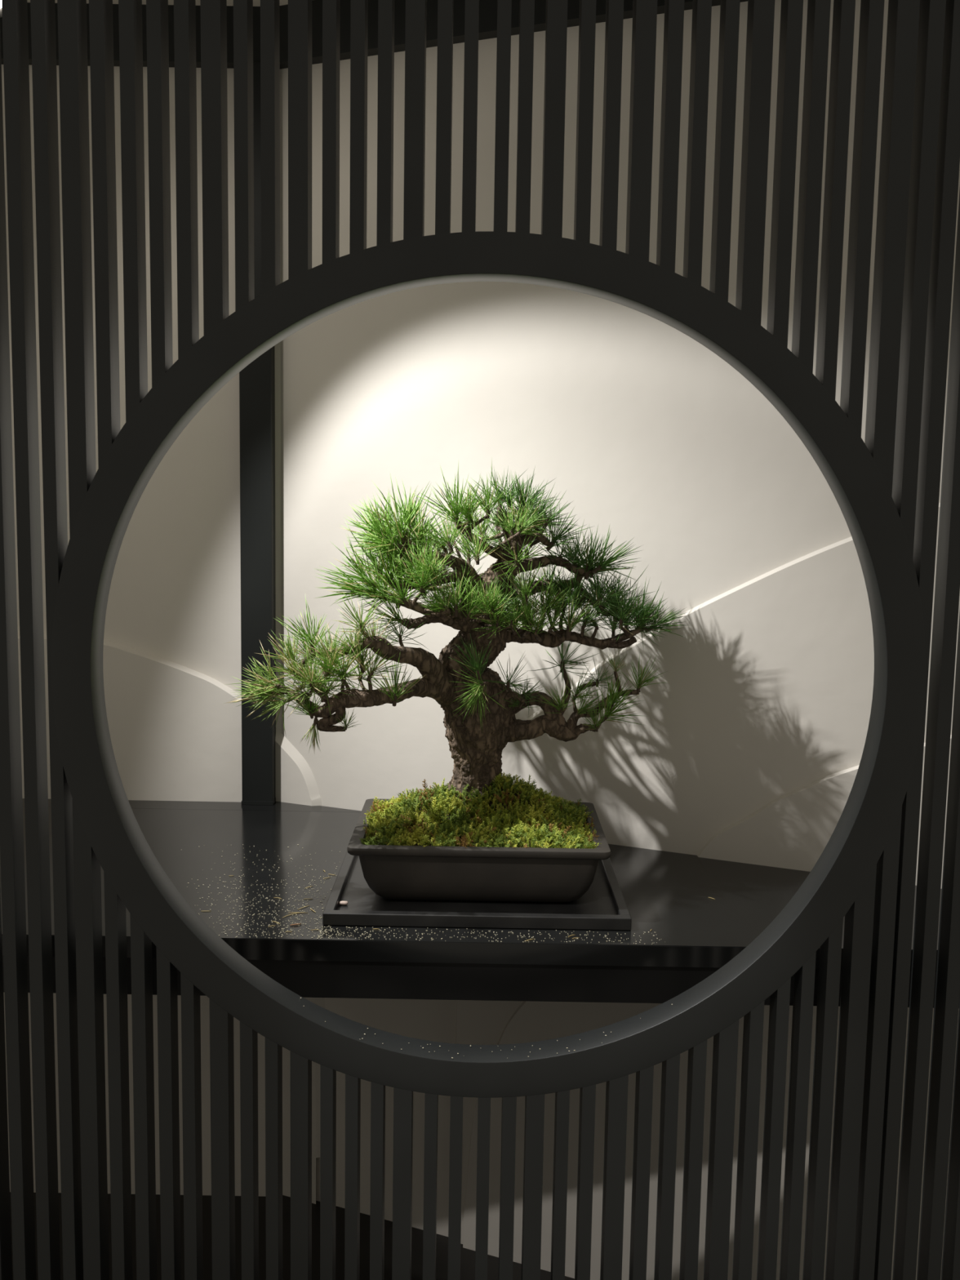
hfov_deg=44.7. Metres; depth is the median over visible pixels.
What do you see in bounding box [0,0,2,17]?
spotlight
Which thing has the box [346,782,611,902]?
pot
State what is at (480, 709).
pine
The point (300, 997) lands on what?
grains
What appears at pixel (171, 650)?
wall
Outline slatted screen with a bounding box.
[0,0,959,1279]
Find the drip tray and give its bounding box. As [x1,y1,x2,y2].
[322,850,631,930]
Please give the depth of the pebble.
2.00 m
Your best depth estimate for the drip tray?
1.99 m
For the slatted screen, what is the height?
3.000 m
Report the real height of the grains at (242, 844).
0.002 m
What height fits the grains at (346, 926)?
0.002 m
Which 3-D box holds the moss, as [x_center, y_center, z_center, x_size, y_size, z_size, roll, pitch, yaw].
[-0.001,0.302,2.131,0.435,0.098,0.328,1,7,0]
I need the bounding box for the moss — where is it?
[360,771,601,848]
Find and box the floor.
[9,1191,574,1279]
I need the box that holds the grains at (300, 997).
[300,997,672,1057]
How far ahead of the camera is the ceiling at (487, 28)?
2.44 m
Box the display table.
[0,798,959,1008]
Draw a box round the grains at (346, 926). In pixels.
[316,926,660,944]
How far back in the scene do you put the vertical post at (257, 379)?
2.62 m
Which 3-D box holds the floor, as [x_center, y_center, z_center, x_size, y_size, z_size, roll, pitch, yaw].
[0.075,1.450,2.231,4.600,0.050,2.100,1,7,0]
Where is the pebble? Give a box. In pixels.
[338,901,348,905]
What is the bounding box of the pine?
[224,457,686,799]
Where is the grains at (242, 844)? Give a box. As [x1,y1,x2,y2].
[186,844,352,938]
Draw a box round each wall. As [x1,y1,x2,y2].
[1,0,281,1196]
[275,0,959,1279]
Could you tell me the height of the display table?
0.100 m
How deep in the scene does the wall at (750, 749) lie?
2.38 m

